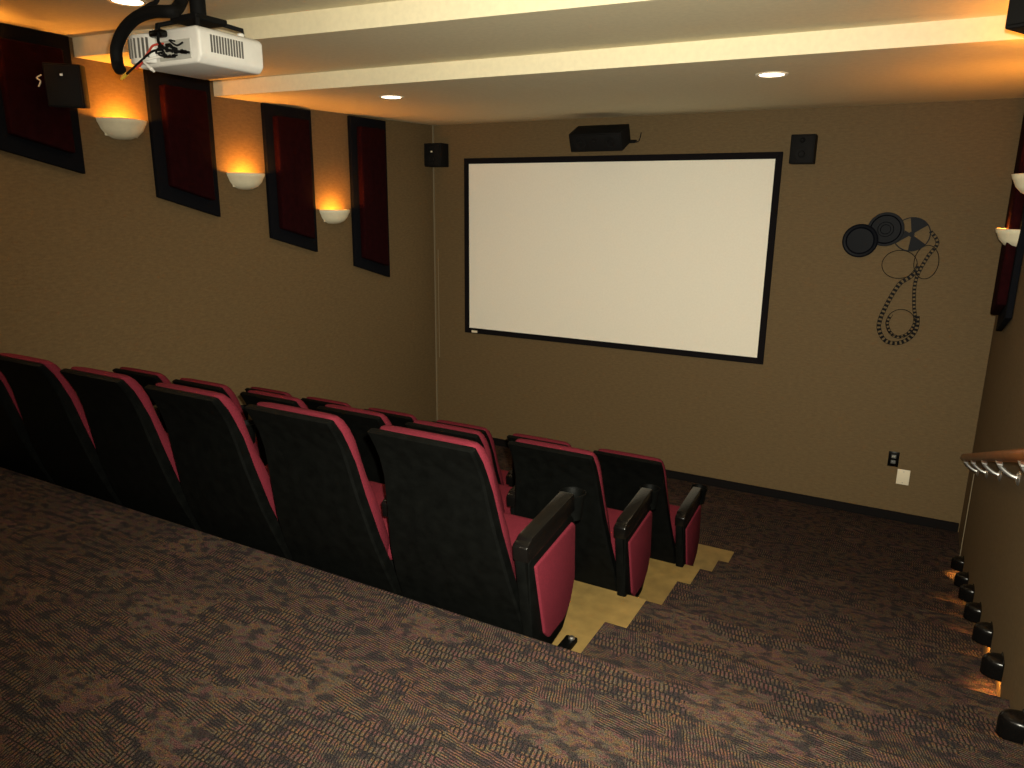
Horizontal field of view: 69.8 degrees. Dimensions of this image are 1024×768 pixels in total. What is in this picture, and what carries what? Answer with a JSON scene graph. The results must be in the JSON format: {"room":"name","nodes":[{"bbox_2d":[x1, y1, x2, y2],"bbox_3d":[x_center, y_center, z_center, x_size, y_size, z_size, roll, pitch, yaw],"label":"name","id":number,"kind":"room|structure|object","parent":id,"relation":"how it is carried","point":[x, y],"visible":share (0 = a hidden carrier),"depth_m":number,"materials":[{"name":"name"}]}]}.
{"room":"home theater","nodes":[
{"label":"home theater","id":0,"kind":"room"},
{"bbox_2d":[0,0,398,37],"bbox_3d":[-1.242,-1.369,1.074,4.726,0.480,4.720,8,16,28],"label":"ceiling","id":1,"kind":"structure","parent":0,"point":[70,18],"depth_m":3.31,"materials":[{"name":"paint"}]},
{"bbox_2d":[107,0,148,6],"bbox_3d":[-1.645,-1.639,3.139,0.164,0.010,0.164,8,16,28],"label":"recessed light","id":2,"kind":"object","parent":1,"relation":"in","point":[130,3],"visible":0.91,"depth_m":3.15,"materials":[{"name":"beige"}]},
{"bbox_2d":[140,0,159,7],"bbox_3d":[-1.311,-1.403,2.616,0.121,0.201,0.034,-2,14,-11],"label":"cable","id":3,"kind":"object","parent":1,"relation":"hanging from","point":[154,2],"visible":0.3,"depth_m":2.63,"materials":[{"name":"black plastic"}]},
{"bbox_2d":[155,0,243,33],"bbox_3d":[-1.155,-1.406,2.695,0.236,0.230,0.216,8,16,28],"label":"mount","id":4,"kind":"object","parent":1,"relation":"attached to","point":[197,16],"visible":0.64,"depth_m":2.67,"materials":[{"name":"black metal"}]},
{"bbox_2d":[127,25,262,79],"bbox_3d":[-1.177,-1.241,2.740,0.361,0.138,0.344,8,16,28],"label":"projector","id":5,"kind":"object","parent":4,"relation":"hanging from","point":[214,54],"visible":0.86,"depth_m":2.65,"materials":[{"name":"plastic"}]},
{"bbox_2d":[120,49,163,79],"bbox_3d":[-1.336,-1.150,2.634,0.174,0.107,0.041,1,14,3],"label":"cable","id":6,"kind":"object","parent":5,"relation":"hanging from","point":[125,74],"visible":0.94,"depth_m":2.62,"materials":[{"name":"black plastic"}]},
{"bbox_2d":[110,0,188,74],"bbox_3d":[-1.291,-1.274,2.650,0.354,0.288,0.159,8,16,28],"label":"cable bundle","id":7,"kind":"object","parent":5,"relation":"attached to","point":[174,10],"visible":1,"depth_m":2.60,"materials":[{"name":"black plastic"}]},
{"bbox_2d":[136,43,163,69],"bbox_3d":[-1.297,-1.174,2.623,0.107,0.094,0.024,-1,14,-8],"label":"cable","id":8,"kind":"object","parent":5,"relation":"hanging from","point":[155,44],"visible":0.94,"depth_m":2.62,"materials":[{"name":"red plastic"}]},
{"bbox_2d":[143,56,160,71],"bbox_3d":[-1.287,-1.147,2.625,0.056,0.069,0.068,3,14,10],"label":"cable","id":9,"kind":"object","parent":5,"relation":"hanging from","point":[148,66],"visible":0.94,"depth_m":2.60,"materials":[{"name":"white plastic"}]},
{"bbox_2d":[149,29,166,38],"bbox_3d":[-1.255,-1.241,2.600,0.065,0.025,0.034,8,16,28],"label":"clamp","id":10,"kind":"object","parent":5,"relation":"attached to","point":[152,33],"visible":0.94,"depth_m":2.59,"materials":[{"name":"black plastic"}]},
{"bbox_2d":[155,39,182,57],"bbox_3d":[-1.210,-1.183,2.594,0.130,0.064,0.041,8,16,28],"label":"wire tangle","id":11,"kind":"object","parent":5,"relation":"attached to","point":[174,48],"visible":0.94,"depth_m":2.58,"materials":[{"name":"black plastic"}]},
{"bbox_2d":[157,22,189,53],"bbox_3d":[-1.189,-1.210,2.562,0.132,0.109,0.027,6,15,20],"label":"cable","id":12,"kind":"object","parent":5,"relation":"attached to","point":[158,23],"visible":1,"depth_m":2.57,"materials":[{"name":"black plastic"}]},
{"bbox_2d":[0,37,436,436],"bbox_3d":[-2.635,-0.414,3.842,0.150,3.700,7.600,8,16,28],"label":"wall","id":13,"kind":"structure","parent":0,"point":[100,271],"depth_m":4.85,"materials":[{"name":"brown paint"}]},
{"bbox_2d":[0,23,84,173],"bbox_3d":[-2.419,-1.434,3.722,0.080,0.691,0.445,8,16,28],"label":"acoustic panel","id":14,"kind":"object","parent":13,"relation":"attached to","point":[30,128],"visible":0.94,"depth_m":3.69,"materials":[{"name":"red fabric"}]},
{"bbox_2d":[36,62,89,108],"bbox_3d":[-2.250,-1.504,3.702,0.197,0.217,0.194,-1,14,-5],"label":"loudspeaker","id":15,"kind":"object","parent":14,"relation":"attached to","point":[66,84],"visible":1,"depth_m":3.64,"materials":[{"name":"black plastic"}]},
{"bbox_2d":[43,64,83,106],"bbox_3d":[-2.226,-1.481,3.642,0.149,0.189,0.012,-4,21,-19],"label":"grille","id":16,"kind":"object","parent":15,"relation":"attached to","point":[64,85],"depth_m":3.64,"materials":[{"name":"black fabric"}]},
{"bbox_2d":[96,117,146,139],"bbox_3d":[-2.166,-1.437,4.139,0.138,0.108,0.282,8,16,28],"label":"wall sconce","id":17,"kind":"object","parent":13,"relation":"attached to","point":[114,127],"visible":1,"depth_m":4.08,"materials":[{"name":"ceramic"}]},
{"bbox_2d":[143,69,220,216],"bbox_3d":[-1.999,-1.453,4.510,0.080,0.836,0.440,8,16,28],"label":"acoustic panel","id":18,"kind":"object","parent":13,"relation":"attached to","point":[179,108],"visible":0.95,"depth_m":4.45,"materials":[{"name":"red fabric"}]},
{"bbox_2d":[227,172,264,189],"bbox_3d":[-1.755,-1.363,4.934,0.138,0.108,0.282,8,16,28],"label":"wall sconce","id":19,"kind":"object","parent":13,"relation":"attached to","point":[244,181],"visible":1,"depth_m":4.87,"materials":[{"name":"paint"}]},
{"bbox_2d":[260,103,317,251],"bbox_3d":[-1.580,-1.460,5.299,0.080,1.023,0.450,8,16,28],"label":"acoustic panel","id":20,"kind":"object","parent":13,"relation":"attached to","point":[286,131],"visible":1,"depth_m":5.22,"materials":[{"name":"red fabric"}]},
{"bbox_2d":[319,210,349,223],"bbox_3d":[-1.348,-1.303,5.717,0.138,0.108,0.282,8,16,28],"label":"wall sconce","id":21,"kind":"object","parent":13,"relation":"attached to","point":[329,216],"visible":1,"depth_m":5.65,"materials":[{"name":"paint"}]},
{"bbox_2d":[347,115,389,276],"bbox_3d":[-1.159,-1.518,6.077,0.080,1.295,0.445,8,16,28],"label":"acoustic panel","id":22,"kind":"object","parent":13,"relation":"attached to","point":[366,136],"visible":1,"depth_m":6.00,"materials":[{"name":"red fabric"}]},
{"bbox_2d":[0,467,935,767],"bbox_3d":[-1.586,1.514,1.318,4.616,1.000,3.510,8,16,28],"label":"floor","id":23,"kind":"structure","parent":0,"point":[130,638],"depth_m":2.05,"materials":[{"name":"carpet"}]},
{"bbox_2d":[72,0,1008,80],"bbox_3d":[-0.035,-1.842,3.224,4.770,0.575,0.889,7,15,25],"label":"ceiling","id":24,"kind":"structure","parent":0,"point":[401,32],"depth_m":3.15,"materials":[{"name":"paint"}]},
{"bbox_2d":[552,580,645,652],"bbox_3d":[-1.092,1.129,3.546,3.275,0.680,0.919,8,16,28],"label":"floor","id":25,"kind":"structure","parent":0,"point":[590,606],"depth_m":3.00,"materials":[{"name":"paint"}]},
{"bbox_2d":[0,371,77,484],"bbox_3d":[-2.374,0.231,3.698,0.557,0.965,0.662,8,16,28],"label":"seat","id":26,"kind":"object","parent":25,"relation":"on","point":[18,454],"visible":0.14,"depth_m":3.48,"materials":[{"name":"black plastic"}]},
{"bbox_2d":[0,371,23,421],"bbox_3d":[-2.473,0.104,3.538,0.394,0.644,0.296,8,16,28],"label":"cushion","id":27,"kind":"object","parent":26,"relation":"on","point":[9,409],"depth_m":3.39,"materials":[{"name":"fabric"}]},
{"bbox_2d":[0,353,168,505],"bbox_3d":[-1.918,0.296,3.456,0.557,0.965,0.662,8,16,28],"label":"seat","id":28,"kind":"object","parent":25,"relation":"on","point":[52,412],"visible":0.35,"depth_m":3.21,"materials":[{"name":"black plastic"}]},
{"bbox_2d":[0,353,97,452],"bbox_3d":[-2.017,0.169,3.297,0.394,0.644,0.296,8,16,28],"label":"cushion","id":29,"kind":"object","parent":28,"relation":"on","point":[52,412],"depth_m":3.17,"materials":[{"name":"fabric"}]},
{"bbox_2d":[60,367,255,531],"bbox_3d":[-1.462,0.361,3.214,0.557,0.965,0.662,8,16,28],"label":"seat","id":30,"kind":"object","parent":25,"relation":"on","point":[134,449],"visible":0.37,"depth_m":2.97,"materials":[{"name":"black plastic"}]},
{"bbox_2d":[71,367,180,482],"bbox_3d":[-1.561,0.234,3.055,0.394,0.644,0.296,8,16,28],"label":"cushion","id":31,"kind":"object","parent":30,"relation":"on","point":[132,444],"depth_m":2.94,"materials":[{"name":"fabric"}]},
{"bbox_2d":[144,383,293,560],"bbox_3d":[-1.006,0.426,2.973,0.557,0.965,0.662,8,16,28],"label":"seat","id":32,"kind":"object","parent":25,"relation":"on","point":[226,484],"visible":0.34,"depth_m":2.74,"materials":[{"name":"black plastic"}]},
{"bbox_2d":[156,383,278,520],"bbox_3d":[-1.105,0.299,2.813,0.394,0.644,0.296,8,16,28],"label":"cushion","id":33,"kind":"object","parent":32,"relation":"on","point":[221,472],"depth_m":2.71,"materials":[{"name":"fabric"}]},
{"bbox_2d":[245,402,403,595],"bbox_3d":[-0.550,0.491,2.731,0.557,0.965,0.662,8,16,28],"label":"seat","id":34,"kind":"object","parent":25,"relation":"on","point":[333,519],"visible":0.45,"depth_m":2.50,"materials":[{"name":"black plastic"}]},
{"bbox_2d":[257,402,388,552],"bbox_3d":[-0.649,0.364,2.572,0.394,0.644,0.296,8,16,28],"label":"cushion","id":35,"kind":"object","parent":34,"relation":"on","point":[325,500],"depth_m":2.48,"materials":[{"name":"fabric"}]},
{"bbox_2d":[369,481,392,559],"bbox_3d":[-0.517,0.523,2.863,0.400,0.147,0.360,8,16,28],"label":"seat cushion","id":36,"kind":"object","parent":34,"relation":"on","point":[379,490],"depth_m":2.88,"materials":[{"name":"fabric"}]},
{"bbox_2d":[367,425,585,649],"bbox_3d":[-0.091,0.556,2.488,0.565,0.965,0.662,8,16,28],"label":"seat","id":37,"kind":"object","parent":25,"relation":"on","point":[455,549],"visible":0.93,"depth_m":2.28,"materials":[{"name":"black plastic"}]},
{"bbox_2d":[380,425,516,581],"bbox_3d":[-0.193,0.429,2.330,0.394,0.644,0.296,8,16,28],"label":"backrest","id":38,"kind":"object","parent":37,"relation":"on","point":[447,522],"depth_m":2.23,"materials":[{"name":"fabric"}]},
{"bbox_2d":[503,512,532,548],"bbox_3d":[-0.062,0.588,2.622,0.400,0.147,0.360,8,16,28],"label":"seat cushion","id":39,"kind":"object","parent":37,"relation":"on","point":[515,523],"depth_m":2.66,"materials":[{"name":"fabric"}]},
{"bbox_2d":[213,15,1023,124],"bbox_3d":[0.728,-2.127,4.585,4.726,0.665,2.490,8,16,28],"label":"ceiling","id":40,"kind":"structure","parent":0,"point":[978,58],"depth_m":4.03,"materials":[{"name":"paint"}]},
{"bbox_2d":[378,95,403,98],"bbox_3d":[-0.769,-1.830,4.675,0.164,0.010,0.164,8,16,28],"label":"recessed light","id":41,"kind":"object","parent":40,"relation":"in","point":[382,96],"visible":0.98,"depth_m":4.67,"materials":[{"name":"beige"}]},
{"bbox_2d":[755,72,788,77],"bbox_3d":[1.315,-1.567,3.714,0.164,0.010,0.164,8,16,28],"label":"recessed light","id":42,"kind":"object","parent":40,"relation":"in","point":[763,74],"visible":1,"depth_m":3.70,"materials":[{"name":"beige"}]},
{"bbox_2d":[638,558,699,604],"bbox_3d":[-0.645,1.077,4.376,3.275,0.390,0.944,8,16,28],"label":"floor","id":43,"kind":"structure","parent":0,"point":[661,577],"depth_m":3.85,"materials":[{"name":"paint"}]},
{"bbox_2d":[113,367,247,432],"bbox_3d":[-1.958,0.332,4.509,0.557,0.965,0.662,8,16,28],"label":"seat","id":44,"kind":"object","parent":43,"relation":"on","point":[144,378],"visible":0.16,"depth_m":4.14,"materials":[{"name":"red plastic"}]},
{"bbox_2d":[120,367,171,383],"bbox_3d":[-2.057,0.205,4.350,0.394,0.644,0.296,8,16,28],"label":"cushion","id":45,"kind":"object","parent":44,"relation":"on","point":[157,377],"depth_m":4.12,"materials":[{"name":"fabric"}]},
{"bbox_2d":[172,378,259,455],"bbox_3d":[-1.502,0.397,4.267,0.557,0.965,0.662,8,16,28],"label":"seat","id":46,"kind":"object","parent":43,"relation":"on","point":[206,385],"visible":0.08,"depth_m":3.90,"materials":[{"name":"red fabric"}]},
{"bbox_2d":[240,390,307,464],"bbox_3d":[-1.046,0.462,4.026,0.557,0.965,0.662,8,16,28],"label":"seat","id":47,"kind":"object","parent":43,"relation":"on","point":[253,397],"visible":0.08,"depth_m":3.69,"materials":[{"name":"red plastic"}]},
{"bbox_2d":[248,390,307,408],"bbox_3d":[-1.145,0.335,3.866,0.394,0.644,0.296,8,16,28],"label":"cushion","id":48,"kind":"object","parent":47,"relation":"on","point":[297,402],"depth_m":3.65,"materials":[{"name":"fabric"}]},
{"bbox_2d":[317,404,391,483],"bbox_3d":[-0.591,0.527,3.784,0.557,0.965,0.662,8,16,28],"label":"seat","id":49,"kind":"object","parent":43,"relation":"on","point":[359,421],"visible":0.09,"depth_m":3.46,"materials":[{"name":"black plastic"}]},
{"bbox_2d":[325,404,391,424],"bbox_3d":[-0.689,0.400,3.625,0.394,0.644,0.296,8,16,28],"label":"cushion","id":50,"kind":"object","parent":49,"relation":"on","point":[382,419],"depth_m":3.40,"materials":[{"name":"fabric"}]},
{"bbox_2d":[405,420,514,514],"bbox_3d":[-0.135,0.592,3.542,0.557,0.965,0.662,8,16,28],"label":"seat","id":51,"kind":"object","parent":43,"relation":"on","point":[506,493],"visible":0.18,"depth_m":3.20,"materials":[{"name":"red fabric"}]},
{"bbox_2d":[499,484,511,513],"bbox_3d":[-0.102,0.624,3.674,0.400,0.147,0.360,8,16,28],"label":"seat cushion","id":52,"kind":"object","parent":51,"relation":"on","point":[504,489],"depth_m":3.68,"materials":[{"name":"fabric"}]},
{"bbox_2d":[508,439,660,596],"bbox_3d":[0.325,0.657,3.299,0.565,0.965,0.662,8,16,28],"label":"seat","id":53,"kind":"object","parent":43,"relation":"on","point":[613,546],"visible":0.69,"depth_m":3.06,"materials":[{"name":"black plastic"}]},
{"bbox_2d":[516,439,610,537],"bbox_3d":[0.222,0.530,3.141,0.394,0.644,0.296,8,16,28],"label":"cushion","id":54,"kind":"object","parent":53,"relation":"on","point":[540,476],"depth_m":3.00,"materials":[{"name":"fabric"}]},
{"bbox_2d":[607,508,622,560],"bbox_3d":[0.354,0.689,3.433,0.400,0.147,0.360,8,16,28],"label":"seat cushion","id":55,"kind":"object","parent":53,"relation":"on","point":[613,514],"depth_m":3.40,"materials":[{"name":"fabric"}]},
{"bbox_2d":[675,544,733,571],"bbox_3d":[-0.192,1.037,5.219,3.275,0.070,0.944,8,16,28],"label":"floor","id":56,"kind":"structure","parent":0,"point":[707,557],"depth_m":4.78,"materials":[{"name":"paint"}]},
{"bbox_2d":[245,387,291,396],"bbox_3d":[-1.514,0.450,5.378,0.557,0.965,0.662,8,16,28],"label":"seat","id":57,"kind":"object","parent":56,"relation":"on","point":[251,388],"visible":0.03,"depth_m":5.02,"materials":[{"name":"red fabric"}]},
{"bbox_2d":[301,397,350,410],"bbox_3d":[-1.058,0.515,5.137,0.557,0.965,0.662,8,16,28],"label":"seat","id":58,"kind":"object","parent":56,"relation":"on","point":[312,403],"visible":0.07,"depth_m":4.80,"materials":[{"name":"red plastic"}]},
{"bbox_2d":[307,397,350,406],"bbox_3d":[-1.157,0.388,4.978,0.394,0.644,0.296,8,16,28],"label":"cushion","id":59,"kind":"object","parent":58,"relation":"on","point":[311,401],"depth_m":4.78,"materials":[{"name":"fabric"}]},
{"bbox_2d":[364,408,416,427],"bbox_3d":[-0.602,0.580,4.895,0.557,0.965,0.662,8,16,28],"label":"seat","id":60,"kind":"object","parent":56,"relation":"on","point":[400,419],"visible":0.07,"depth_m":4.50,"materials":[{"name":"red fabric"}]},
{"bbox_2d":[369,408,416,420],"bbox_3d":[-0.701,0.453,4.736,0.394,0.644,0.296,8,16,28],"label":"cushion","id":61,"kind":"object","parent":60,"relation":"on","point":[390,413],"depth_m":4.50,"materials":[{"name":"fabric"}]},
{"bbox_2d":[432,420,511,486],"bbox_3d":[-0.146,0.645,4.654,0.557,0.965,0.662,8,16,28],"label":"seat","id":62,"kind":"object","parent":56,"relation":"on","point":[504,477],"visible":0.17,"depth_m":4.33,"materials":[{"name":"red fabric"}]},
{"bbox_2d":[500,469,508,485],"bbox_3d":[-0.114,0.677,4.786,0.400,0.147,0.360,8,16,28],"label":"seat cushion","id":63,"kind":"object","parent":62,"relation":"on","point":[504,473],"depth_m":4.82,"materials":[{"name":"fabric"}]},
{"bbox_2d":[507,433,571,486],"bbox_3d":[0.309,0.710,4.412,0.557,0.965,0.662,8,16,28],"label":"seat","id":64,"kind":"object","parent":56,"relation":"on","point":[515,436],"visible":0.06,"depth_m":4.08,"materials":[{"name":"red fabric"}]},
{"bbox_2d":[513,433,571,446],"bbox_3d":[0.210,0.583,4.253,0.394,0.644,0.296,8,16,28],"label":"cushion","id":65,"kind":"object","parent":64,"relation":"on","point":[516,435],"depth_m":4.05,"materials":[{"name":"fabric"}]},
{"bbox_2d":[593,449,707,566],"bbox_3d":[0.769,0.775,4.168,0.565,0.965,0.662,8,16,28],"label":"seat","id":66,"kind":"object","parent":56,"relation":"on","point":[623,473],"visible":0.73,"depth_m":3.92,"materials":[{"name":"black plastic"}]},
{"bbox_2d":[598,449,669,512],"bbox_3d":[0.666,0.648,4.011,0.394,0.644,0.296,8,16,28],"label":"cushion","id":67,"kind":"object","parent":66,"relation":"on","point":[622,478],"depth_m":3.86,"materials":[{"name":"fabric"}]},
{"bbox_2d":[669,504,679,542],"bbox_3d":[0.798,0.807,4.302,0.400,0.147,0.360,8,16,28],"label":"seat cushion","id":68,"kind":"object","parent":66,"relation":"on","point":[673,508],"depth_m":4.24,"materials":[{"name":"fabric"}]},
{"bbox_2d":[434,98,1023,531],"bbox_3d":[1.301,-0.920,6.045,4.876,3.700,0.150,8,16,28],"label":"wall","id":69,"kind":"structure","parent":0,"point":[824,411],"depth_m":5.50,"materials":[{"name":"brown paint"}]},
{"bbox_2d":[432,125,437,419],"bbox_3d":[-0.742,-0.969,7.093,0.012,2.905,0.014,8,16,28],"label":"trim","id":70,"kind":"structure","parent":69,"relation":"attached to","point":[432,125],"depth_m":7.07,"materials":[{"name":"brown"}]},
{"bbox_2d":[424,143,448,166],"bbox_3d":[-0.693,-2.092,6.707,0.185,0.205,0.156,8,16,28],"label":"loudspeaker","id":71,"kind":"object","parent":69,"relation":"attached to","point":[435,154],"visible":1,"depth_m":6.65,"materials":[{"name":"black"}]},
{"bbox_2d":[424,144,439,165],"bbox_3d":[-0.725,-2.078,6.651,0.169,0.189,0.012,8,16,28],"label":"grille","id":72,"kind":"object","parent":71,"relation":"attached to","point":[431,151],"depth_m":6.64,"materials":[{"name":"black"}]},
{"bbox_2d":[438,259,439,356],"bbox_3d":[-0.711,-0.774,7.129,0.006,1.050,0.004,8,16,28],"label":"trim","id":73,"kind":"structure","parent":69,"relation":"attached to","point":[438,259],"depth_m":7.10,"materials":[{"name":"brown"}]},
{"bbox_2d":[569,124,641,151],"bbox_3d":[0.738,-1.956,5.823,0.524,0.215,0.259,8,16,28],"label":"loudspeaker","id":74,"kind":"object","parent":69,"relation":"attached to","point":[616,137],"visible":1,"depth_m":5.76,"materials":[{"name":"black plastic"}]},
{"bbox_2d":[569,134,620,151],"bbox_3d":[0.653,-1.897,5.769,0.424,0.120,0.061,8,16,28],"label":"grille","id":75,"kind":"object","parent":74,"relation":"attached to","point":[578,142],"depth_m":5.76,"materials":[{"name":"black"}]},
{"bbox_2d":[464,152,782,364],"bbox_3d":[0.768,-1.099,6.202,2.759,1.595,0.022,8,16,28],"label":"projection screen","id":76,"kind":"object","parent":69,"relation":"attached to","point":[671,254],"visible":1,"depth_m":6.10,"materials":[{"name":"fabric"}]},
{"bbox_2d":[493,438,958,531],"bbox_3d":[1.242,0.760,6.392,4.570,0.070,0.016,8,16,28],"label":"baseboard","id":77,"kind":"structure","parent":69,"relation":"attached to","point":[795,497],"depth_m":5.78,"materials":[{"name":"black"}]},
{"bbox_2d":[789,134,817,164],"bbox_3d":[2.084,-1.678,5.246,0.165,0.200,0.146,8,16,28],"label":"loudspeaker","id":78,"kind":"object","parent":69,"relation":"attached to","point":[803,147],"visible":1,"depth_m":5.19,"materials":[{"name":"black"}]},
{"bbox_2d":[842,212,938,344],"bbox_3d":[2.654,-0.742,5.207,0.625,0.929,0.042,8,16,28],"label":"sculpture","id":79,"kind":"object","parent":69,"relation":"attached to","point":[886,228],"visible":1,"depth_m":5.16,"materials":[{"name":"black paint"}]},
{"bbox_2d":[887,451,899,466],"bbox_3d":[2.832,0.558,5.445,0.072,0.116,0.011,8,16,28],"label":"wall outlet","id":80,"kind":"object","parent":69,"relation":"attached to","point":[893,457],"visible":1,"depth_m":5.44,"materials":[{"name":"black plastic"}]},
{"bbox_2d":[896,469,909,484],"bbox_3d":[2.901,0.691,5.440,0.084,0.116,0.008,8,16,28],"label":"wall plate","id":81,"kind":"object","parent":69,"relation":"attached to","point":[903,476],"visible":1,"depth_m":5.44,"materials":[{"name":"beige plastic"}]},
{"bbox_2d":[495,445,962,604],"bbox_3d":[-0.570,1.623,3.200,4.776,0.100,7.650,8,16,28],"label":"floor","id":82,"kind":"structure","parent":0,"point":[907,557],"depth_m":5.20,"materials":[{"name":"carpet"}]},
{"bbox_2d":[581,622,1023,767],"bbox_3d":[0.808,1.389,2.254,1.320,0.840,0.440,8,16,28],"label":"stair step","id":83,"kind":"structure","parent":82,"relation":"on","point":[929,741],"depth_m":2.22,"materials":[{"name":"carpet"}]},
{"bbox_2d":[627,601,1009,738],"bbox_3d":[1.028,1.371,2.665,1.320,0.680,0.480,8,16,28],"label":"stair step","id":84,"kind":"structure","parent":82,"relation":"on","point":[960,706],"depth_m":2.65,"materials":[{"name":"carpet"}]},
{"bbox_2d":[662,581,996,695],"bbox_3d":[1.261,1.341,3.096,1.320,0.535,0.490,8,16,28],"label":"stair step","id":85,"kind":"structure","parent":82,"relation":"on","point":[932,662],"depth_m":3.09,"materials":[{"name":"carpet"}]},
{"bbox_2d":[690,569,983,658],"bbox_3d":[1.487,1.314,3.516,1.320,0.390,0.455,8,16,28],"label":"stair step","id":86,"kind":"structure","parent":82,"relation":"on","point":[959,642],"depth_m":3.54,"materials":[{"name":"carpet"}]},
{"bbox_2d":[712,560,972,634],"bbox_3d":[1.708,1.296,3.927,1.320,0.230,0.465,8,16,28],"label":"stair step","id":87,"kind":"structure","parent":82,"relation":"on","point":[926,616],"depth_m":3.99,"materials":[{"name":"carpet"}]},
{"bbox_2d":[729,553,964,617],"bbox_3d":[1.934,1.276,4.349,1.320,0.070,0.480,8,16,28],"label":"stair step","id":88,"kind":"structure","parent":82,"relation":"on","point":[942,606],"depth_m":4.44,"materials":[{"name":"carpet"}]},
{"bbox_2d":[959,254,1023,744],"bbox_3d":[1.480,0.173,1.661,0.314,3.700,7.600,8,16,28],"label":"wall","id":89,"kind":"structure","parent":0,"point":[992,550],"depth_m":3.48,"materials":[{"name":"brown paint"}]},
{"bbox_2d":[950,556,963,571],"bbox_3d":[2.850,1.144,4.695,0.067,0.078,0.086,8,16,29],"label":"step light","id":90,"kind":"object","parent":89,"relation":"attached to","point":[957,562],"visible":0.99,"depth_m":4.67,"materials":[{"name":"black plastic"}]},
{"bbox_2d":[954,572,968,586],"bbox_3d":[2.631,1.144,4.297,0.067,0.078,0.086,8,16,29],"label":"step light","id":91,"kind":"object","parent":89,"relation":"attached to","point":[961,578],"visible":0.94,"depth_m":4.27,"materials":[{"name":"black plastic"}]},
{"bbox_2d":[958,584,974,602],"bbox_3d":[2.436,1.117,3.935,0.067,0.078,0.086,8,16,29],"label":"step light","id":92,"kind":"object","parent":89,"relation":"attached to","point":[966,591],"visible":0.98,"depth_m":3.91,"materials":[{"name":"black plastic"}]},
{"bbox_2d":[959,474,973,555],"bbox_3d":[3.040,0.881,4.885,0.024,0.600,0.010,8,16,28],"label":"trim","id":93,"kind":"structure","parent":89,"relation":"attached to","point":[973,474],"depth_m":4.89,"materials":[{"name":"brown"}]},
{"bbox_2d":[963,602,981,622],"bbox_3d":[2.229,1.100,3.552,0.067,0.078,0.086,8,16,29],"label":"step light","id":94,"kind":"object","parent":89,"relation":"attached to","point":[972,610],"visible":0.98,"depth_m":3.53,"materials":[{"name":"black plastic"}]},
{"bbox_2d":[972,621,993,646],"bbox_3d":[1.990,1.051,3.105,0.067,0.078,0.086,8,16,29],"label":"step light","id":95,"kind":"object","parent":89,"relation":"attached to","point":[982,633],"visible":1,"depth_m":3.08,"materials":[{"name":"black plastic"}]},
{"bbox_2d":[961,448,1023,485],"bbox_3d":[1.976,0.305,2.909,0.096,1.320,4.051,8,16,29],"label":"handrail","id":96,"kind":"object","parent":89,"relation":"attached to","point":[1014,455],"visible":1,"depth_m":3.00,"materials":[{"name":"brown wood"}]},
{"bbox_2d":[980,652,1004,681],"bbox_3d":[1.786,1.044,2.730,0.067,0.078,0.086,8,16,29],"label":"step light","id":97,"kind":"object","parent":89,"relation":"attached to","point":[992,665],"visible":1,"depth_m":2.70,"materials":[{"name":"black plastic"}]},
{"bbox_2d":[990,115,1023,331],"bbox_3d":[2.800,-0.931,4.064,0.080,1.356,0.460,8,16,29],"label":"acoustic panel","id":98,"kind":"object","parent":89,"relation":"attached to","point":[1010,259],"visible":1,"depth_m":3.99,"materials":[{"name":"red fabric"}]},
{"bbox_2d":[995,228,1019,245],"bbox_3d":[2.729,-0.798,4.030,0.138,0.108,0.282,8,16,28],"label":"wall sconce","id":99,"kind":"object","parent":89,"relation":"attached to","point":[1011,236],"visible":0.69,"depth_m":3.95,"materials":[{"name":"paint"}]},
{"bbox_2d":[995,709,1023,744],"bbox_3d":[1.506,1.028,2.217,0.067,0.078,0.086,8,16,29],"label":"step light","id":100,"kind":"object","parent":89,"relation":"attached to","point":[1010,722],"visible":0.95,"depth_m":2.19,"materials":[{"name":"black plastic"}]},
{"bbox_2d":[1005,0,1023,33],"bbox_3d":[1.536,-1.094,1.970,0.208,0.235,0.280,-8,17,-32],"label":"loudspeaker","id":101,"kind":"object","parent":89,"relation":"attached to","point":[1014,21],"visible":1,"depth_m":2.03,"materials":[{"name":"black"}]},
{"bbox_2d":[1007,0,1023,25],"bbox_3d":[1.430,-1.093,1.964,0.012,0.219,0.159,-8,17,-32],"label":"grille","id":102,"kind":"object","parent":101,"relation":"attached to","point":[1015,14],"depth_m":2.03,"materials":[{"name":"black fabric"}]},
{"bbox_2d":[1012,173,1023,193],"bbox_3d":[2.475,-0.954,3.526,0.138,0.108,0.282,8,16,28],"label":"wall sconce","id":103,"kind":"object","parent":89,"relation":"attached to","point":[1018,179],"visible":1,"depth_m":3.49,"materials":[{"name":"paint"}]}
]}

